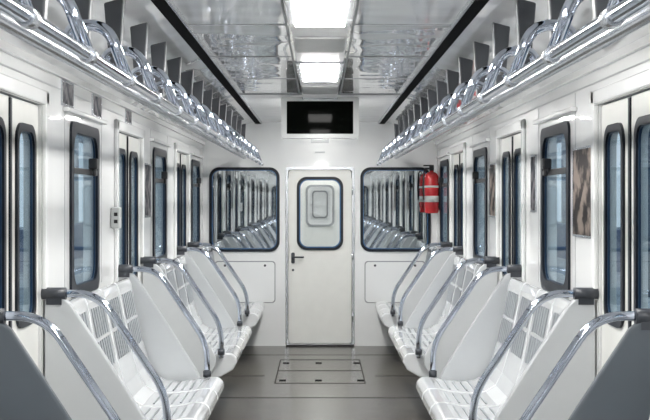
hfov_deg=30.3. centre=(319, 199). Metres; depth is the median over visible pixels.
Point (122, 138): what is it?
leaf
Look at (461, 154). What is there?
leaf
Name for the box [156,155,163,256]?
bead
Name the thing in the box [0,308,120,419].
bench
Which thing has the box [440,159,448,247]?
gasket
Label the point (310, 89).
ceiling panel
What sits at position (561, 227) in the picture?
platform
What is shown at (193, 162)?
gasket
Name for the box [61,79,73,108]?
framed notice
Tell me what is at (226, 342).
bench
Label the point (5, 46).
crown molding
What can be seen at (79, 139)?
facade
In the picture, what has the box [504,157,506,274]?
bead
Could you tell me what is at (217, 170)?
bead
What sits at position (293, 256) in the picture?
door frame
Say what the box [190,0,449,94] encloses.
trim
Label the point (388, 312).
bench
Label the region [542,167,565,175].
hopper bar
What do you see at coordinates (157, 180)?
hopper bar
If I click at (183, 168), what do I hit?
bead
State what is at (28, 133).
bead
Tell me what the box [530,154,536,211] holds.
framed poster
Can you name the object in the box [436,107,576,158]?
trim
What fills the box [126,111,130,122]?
print
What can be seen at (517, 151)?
leaf gasket
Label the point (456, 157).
leaf
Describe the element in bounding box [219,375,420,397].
trim
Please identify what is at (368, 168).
gasket
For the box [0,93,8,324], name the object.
leaf
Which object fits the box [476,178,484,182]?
hopper bar
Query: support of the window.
attached to the car
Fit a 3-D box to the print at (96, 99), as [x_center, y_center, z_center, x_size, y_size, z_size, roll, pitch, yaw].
[-1.167,-0.487,6.265,0.006,0.099,0.224,0,0,0]
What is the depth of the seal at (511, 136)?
7.34 m
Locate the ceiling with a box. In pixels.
[172,0,467,121]
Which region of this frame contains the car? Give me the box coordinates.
[308,187,331,224]
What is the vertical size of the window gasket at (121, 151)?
0.810 m
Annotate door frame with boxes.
[0,73,190,376]
[285,167,354,343]
[449,69,649,376]
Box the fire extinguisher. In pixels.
[422,165,439,212]
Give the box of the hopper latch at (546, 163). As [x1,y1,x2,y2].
[541,158,551,175]
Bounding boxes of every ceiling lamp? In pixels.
[284,0,355,26]
[296,61,343,80]
[302,97,337,99]
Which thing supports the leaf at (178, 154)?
attached to the wall at (56, 113)
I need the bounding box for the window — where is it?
[312,191,327,217]
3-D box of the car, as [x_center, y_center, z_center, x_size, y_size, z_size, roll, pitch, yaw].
[0.000,0.345,14.625,2.500,2.330,3.850,0,0,0]
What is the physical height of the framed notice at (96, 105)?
0.117 m
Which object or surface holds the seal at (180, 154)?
attached to the leaf at (178, 154)
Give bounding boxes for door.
[289,170,350,342]
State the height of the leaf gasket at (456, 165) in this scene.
0.810 m
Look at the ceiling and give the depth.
6.06 m
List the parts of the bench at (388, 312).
seat, seat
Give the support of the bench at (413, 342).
on the floor
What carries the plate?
attached to the wall at (276, 152)
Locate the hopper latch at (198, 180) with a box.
[196,178,201,186]
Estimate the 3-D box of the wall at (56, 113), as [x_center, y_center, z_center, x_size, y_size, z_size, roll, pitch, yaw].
[-1.205,0.450,4.300,0.070,2.020,15.400,0,0,0]
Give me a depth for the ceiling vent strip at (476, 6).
6.02 m
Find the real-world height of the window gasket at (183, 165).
0.810 m
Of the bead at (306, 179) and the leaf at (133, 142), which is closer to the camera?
the leaf at (133, 142)
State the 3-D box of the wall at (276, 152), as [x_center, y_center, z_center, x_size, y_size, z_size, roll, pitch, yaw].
[0.000,0.325,12.030,2.340,2.270,0.060,0,0,0]
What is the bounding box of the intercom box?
[111,207,121,228]
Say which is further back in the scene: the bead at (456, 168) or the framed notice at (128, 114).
the bead at (456, 168)
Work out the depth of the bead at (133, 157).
7.70 m
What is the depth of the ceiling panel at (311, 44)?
5.83 m
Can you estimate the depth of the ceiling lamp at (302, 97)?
9.08 m
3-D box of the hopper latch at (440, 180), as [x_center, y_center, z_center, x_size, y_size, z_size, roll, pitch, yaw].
[1.147,-0.165,11.385,0.045,0.090,0.070,0,0,0]
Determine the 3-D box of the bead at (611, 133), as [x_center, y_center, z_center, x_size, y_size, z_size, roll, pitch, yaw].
[1.185,0.100,4.803,0.010,0.754,0.254,0,0,0]
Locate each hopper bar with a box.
[74,167,97,175]
[155,178,163,182]
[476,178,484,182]
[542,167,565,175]
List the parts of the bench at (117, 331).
seat, seat, seat, seat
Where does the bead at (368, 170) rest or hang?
attached to the gasket at (368, 168)
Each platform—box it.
[20,161,155,310]
[484,129,649,310]
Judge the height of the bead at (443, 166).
0.734 m
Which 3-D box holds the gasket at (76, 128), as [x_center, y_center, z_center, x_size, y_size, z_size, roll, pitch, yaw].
[-1.170,0.045,5.955,0.024,0.834,0.704,0,0,0]
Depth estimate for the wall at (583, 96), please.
6.29 m
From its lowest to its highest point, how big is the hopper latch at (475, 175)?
0.090 m
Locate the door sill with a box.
[286,344,353,346]
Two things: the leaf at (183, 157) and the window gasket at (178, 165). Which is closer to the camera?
the window gasket at (178, 165)
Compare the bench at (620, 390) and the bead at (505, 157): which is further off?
the bead at (505, 157)
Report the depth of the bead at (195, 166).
11.54 m
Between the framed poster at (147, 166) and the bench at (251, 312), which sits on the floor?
the bench at (251, 312)
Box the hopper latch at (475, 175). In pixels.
[472,172,478,183]
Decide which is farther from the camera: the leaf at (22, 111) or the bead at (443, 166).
the bead at (443, 166)
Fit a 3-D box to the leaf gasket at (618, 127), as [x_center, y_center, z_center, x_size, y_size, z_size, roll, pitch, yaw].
[1.181,0.100,4.803,0.019,0.810,0.310,0,0,0]
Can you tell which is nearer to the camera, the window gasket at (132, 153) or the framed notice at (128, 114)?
the framed notice at (128, 114)
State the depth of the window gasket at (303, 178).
11.99 m
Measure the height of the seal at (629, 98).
1.840 m
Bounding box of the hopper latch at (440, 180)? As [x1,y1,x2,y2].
[438,178,443,186]
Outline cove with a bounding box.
[387,0,649,141]
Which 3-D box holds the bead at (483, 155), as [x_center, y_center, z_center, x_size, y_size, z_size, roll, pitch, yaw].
[1.175,0.045,8.735,0.009,0.734,0.604,0,0,0]
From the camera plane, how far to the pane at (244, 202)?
12.01 m
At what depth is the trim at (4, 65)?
6.42 m
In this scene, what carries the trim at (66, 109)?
attached to the wall at (56, 113)
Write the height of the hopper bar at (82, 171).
0.030 m
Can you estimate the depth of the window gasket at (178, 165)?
10.01 m
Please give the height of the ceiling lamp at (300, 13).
0.034 m
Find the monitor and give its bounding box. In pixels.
[281,97,358,138]
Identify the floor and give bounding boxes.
[208,346,431,419]
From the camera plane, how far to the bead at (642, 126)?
4.45 m
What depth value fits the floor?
9.40 m
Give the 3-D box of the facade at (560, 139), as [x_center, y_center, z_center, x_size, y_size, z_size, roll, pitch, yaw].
[7.150,-0.540,20.000,0.300,6.000,80.000,0,0,0]
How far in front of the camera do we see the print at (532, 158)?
6.56 m
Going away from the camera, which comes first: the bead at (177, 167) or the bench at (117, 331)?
the bench at (117, 331)
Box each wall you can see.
[0,0,252,141]
[0,50,202,372]
[203,122,436,345]
[286,167,353,338]
[437,45,649,372]
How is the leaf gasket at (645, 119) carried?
attached to the leaf at (641, 101)
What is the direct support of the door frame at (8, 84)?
attached to the wall at (56, 113)
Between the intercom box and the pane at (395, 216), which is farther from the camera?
the pane at (395, 216)
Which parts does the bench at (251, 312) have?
seat, seat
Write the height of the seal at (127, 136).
1.840 m
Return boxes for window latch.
[88,158,98,175]
[161,172,167,183]
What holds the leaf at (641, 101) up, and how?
attached to the wall at (583, 96)
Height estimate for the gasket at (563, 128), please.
0.834 m
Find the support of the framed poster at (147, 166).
attached to the wall at (56, 113)
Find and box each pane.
[213,171,275,247]
[364,171,426,247]
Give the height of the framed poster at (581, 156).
0.402 m
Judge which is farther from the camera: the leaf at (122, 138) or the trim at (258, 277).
the trim at (258, 277)
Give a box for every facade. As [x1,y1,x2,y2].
[20,135,82,228]
[557,135,619,228]
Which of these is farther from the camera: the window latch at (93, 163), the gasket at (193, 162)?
the gasket at (193, 162)
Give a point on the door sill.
(287, 345)
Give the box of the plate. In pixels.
[311,139,328,152]
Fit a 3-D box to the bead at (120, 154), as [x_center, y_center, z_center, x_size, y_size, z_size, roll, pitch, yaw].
[-1.185,0.100,7.107,0.010,0.754,0.254,0,0,0]
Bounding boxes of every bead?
[0,130,1,307]
[22,131,32,312]
[77,134,94,284]
[120,154,123,263]
[133,157,135,274]
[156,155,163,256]
[177,167,178,245]
[183,168,184,245]
[195,166,197,241]
[212,170,276,248]
[299,179,340,247]
[363,170,427,248]
[442,166,444,241]
[455,168,456,245]
[461,167,462,245]
[476,155,483,256]
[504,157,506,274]
[516,154,519,263]
[545,134,562,284]
[607,131,617,312]
[638,123,649,307]
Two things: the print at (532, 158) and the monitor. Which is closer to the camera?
the print at (532, 158)
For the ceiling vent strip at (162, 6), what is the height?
0.050 m
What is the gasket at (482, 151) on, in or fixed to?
attached to the wall at (583, 96)
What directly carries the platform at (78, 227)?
on the ground
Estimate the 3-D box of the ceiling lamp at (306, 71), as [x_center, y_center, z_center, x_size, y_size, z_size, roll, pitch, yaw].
[0.000,-0.763,7.130,0.270,0.034,0.900,0,0,0]
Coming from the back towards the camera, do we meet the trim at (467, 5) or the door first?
the door
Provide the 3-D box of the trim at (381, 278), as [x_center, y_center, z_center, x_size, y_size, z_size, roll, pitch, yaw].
[0.750,0.820,11.995,0.610,0.420,0.011,0,0,0]
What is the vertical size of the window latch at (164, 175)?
0.090 m
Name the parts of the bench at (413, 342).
seat, seat, seat, seat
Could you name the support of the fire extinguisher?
attached to the wall at (583, 96)
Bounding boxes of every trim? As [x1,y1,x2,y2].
[0,63,202,286]
[63,107,203,158]
[165,0,261,123]
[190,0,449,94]
[215,261,274,302]
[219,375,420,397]
[306,185,333,226]
[364,261,424,302]
[378,0,474,123]
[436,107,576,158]
[437,58,649,286]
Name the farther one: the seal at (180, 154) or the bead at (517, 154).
the seal at (180, 154)
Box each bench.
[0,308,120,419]
[41,264,223,419]
[140,246,251,378]
[187,242,264,327]
[375,242,452,327]
[388,246,499,378]
[416,264,598,419]
[519,308,649,419]
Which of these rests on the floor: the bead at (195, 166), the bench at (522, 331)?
the bench at (522, 331)
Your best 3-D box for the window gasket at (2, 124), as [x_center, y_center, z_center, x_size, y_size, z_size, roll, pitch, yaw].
[-1.181,0.100,4.327,0.019,0.810,0.310,0,0,0]
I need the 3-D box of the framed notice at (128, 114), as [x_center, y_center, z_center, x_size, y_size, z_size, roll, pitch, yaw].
[-1.166,-0.505,7.300,0.008,0.082,0.212,0,0,0]
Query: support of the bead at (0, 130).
attached to the leaf at (3, 98)
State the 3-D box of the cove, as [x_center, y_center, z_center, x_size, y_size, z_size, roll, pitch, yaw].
[0.948,-0.685,4.300,0.585,0.250,15.400,0,0,0]
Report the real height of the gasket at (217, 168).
0.844 m
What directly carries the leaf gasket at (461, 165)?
attached to the leaf at (461, 154)
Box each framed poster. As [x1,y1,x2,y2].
[145,163,150,216]
[489,163,494,216]
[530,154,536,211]
[572,145,590,238]
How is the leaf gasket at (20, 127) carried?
attached to the leaf at (22, 111)
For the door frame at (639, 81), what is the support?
attached to the wall at (583, 96)
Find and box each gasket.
[0,117,6,310]
[15,123,36,327]
[69,121,99,297]
[119,148,126,263]
[129,151,137,276]
[153,147,166,264]
[177,163,179,245]
[181,164,185,245]
[191,159,199,247]
[209,167,279,251]
[297,177,342,249]
[360,167,430,251]
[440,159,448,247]
[454,164,458,245]
[460,163,462,245]
[473,147,486,264]
[502,151,510,276]
[513,148,520,263]
[540,121,570,297]
[603,123,624,327]
[633,114,649,310]
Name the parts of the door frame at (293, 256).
handle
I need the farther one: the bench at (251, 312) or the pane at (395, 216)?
the pane at (395, 216)
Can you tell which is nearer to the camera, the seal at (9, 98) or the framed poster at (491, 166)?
the seal at (9, 98)
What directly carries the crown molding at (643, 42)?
attached to the wall at (583, 96)
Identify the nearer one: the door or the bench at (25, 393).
the bench at (25, 393)
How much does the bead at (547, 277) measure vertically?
0.734 m
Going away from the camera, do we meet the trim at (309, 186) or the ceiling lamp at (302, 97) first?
the ceiling lamp at (302, 97)
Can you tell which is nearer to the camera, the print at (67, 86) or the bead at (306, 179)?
the print at (67, 86)
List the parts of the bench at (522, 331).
seat, seat, seat, seat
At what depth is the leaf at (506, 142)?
7.72 m
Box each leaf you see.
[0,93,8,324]
[11,97,37,366]
[119,133,126,263]
[129,136,137,273]
[177,152,179,164]
[180,153,185,245]
[454,153,459,245]
[460,152,462,164]
[502,136,510,273]
[513,133,520,263]
[602,97,628,366]
[631,90,649,324]
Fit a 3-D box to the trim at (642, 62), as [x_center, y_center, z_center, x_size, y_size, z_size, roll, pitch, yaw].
[1.169,-0.031,4.300,0.003,0.942,15.400,0,0,0]
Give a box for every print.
[63,82,72,105]
[93,96,100,116]
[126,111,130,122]
[531,157,534,209]
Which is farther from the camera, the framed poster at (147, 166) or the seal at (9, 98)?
the framed poster at (147, 166)
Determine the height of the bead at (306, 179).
0.688 m
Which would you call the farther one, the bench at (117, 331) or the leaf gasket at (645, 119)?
the bench at (117, 331)
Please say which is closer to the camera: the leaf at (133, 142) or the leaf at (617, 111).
the leaf at (617, 111)
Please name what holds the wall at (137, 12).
attached to the wall at (56, 113)
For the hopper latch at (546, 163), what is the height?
0.090 m
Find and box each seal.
[8,97,11,327]
[127,136,128,263]
[180,154,180,245]
[459,154,459,245]
[511,136,512,263]
[628,97,631,327]
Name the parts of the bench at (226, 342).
seat, seat, seat, seat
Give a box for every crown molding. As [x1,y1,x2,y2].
[0,39,204,144]
[435,34,649,144]
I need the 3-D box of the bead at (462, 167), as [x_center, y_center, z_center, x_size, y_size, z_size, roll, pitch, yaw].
[1.185,0.100,9.887,0.010,0.754,0.254,0,0,0]
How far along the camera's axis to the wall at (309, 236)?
12.62 m
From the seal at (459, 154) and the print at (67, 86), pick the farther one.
the seal at (459, 154)
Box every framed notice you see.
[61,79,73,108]
[91,93,101,118]
[125,109,131,124]
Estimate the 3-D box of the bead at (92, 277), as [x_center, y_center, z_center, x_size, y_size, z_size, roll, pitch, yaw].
[-1.175,0.045,5.955,0.009,0.734,0.604,0,0,0]
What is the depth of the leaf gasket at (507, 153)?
7.45 m
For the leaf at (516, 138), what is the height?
1.850 m
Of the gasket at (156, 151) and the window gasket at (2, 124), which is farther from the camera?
the gasket at (156, 151)
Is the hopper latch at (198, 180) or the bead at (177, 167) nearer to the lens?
the bead at (177, 167)

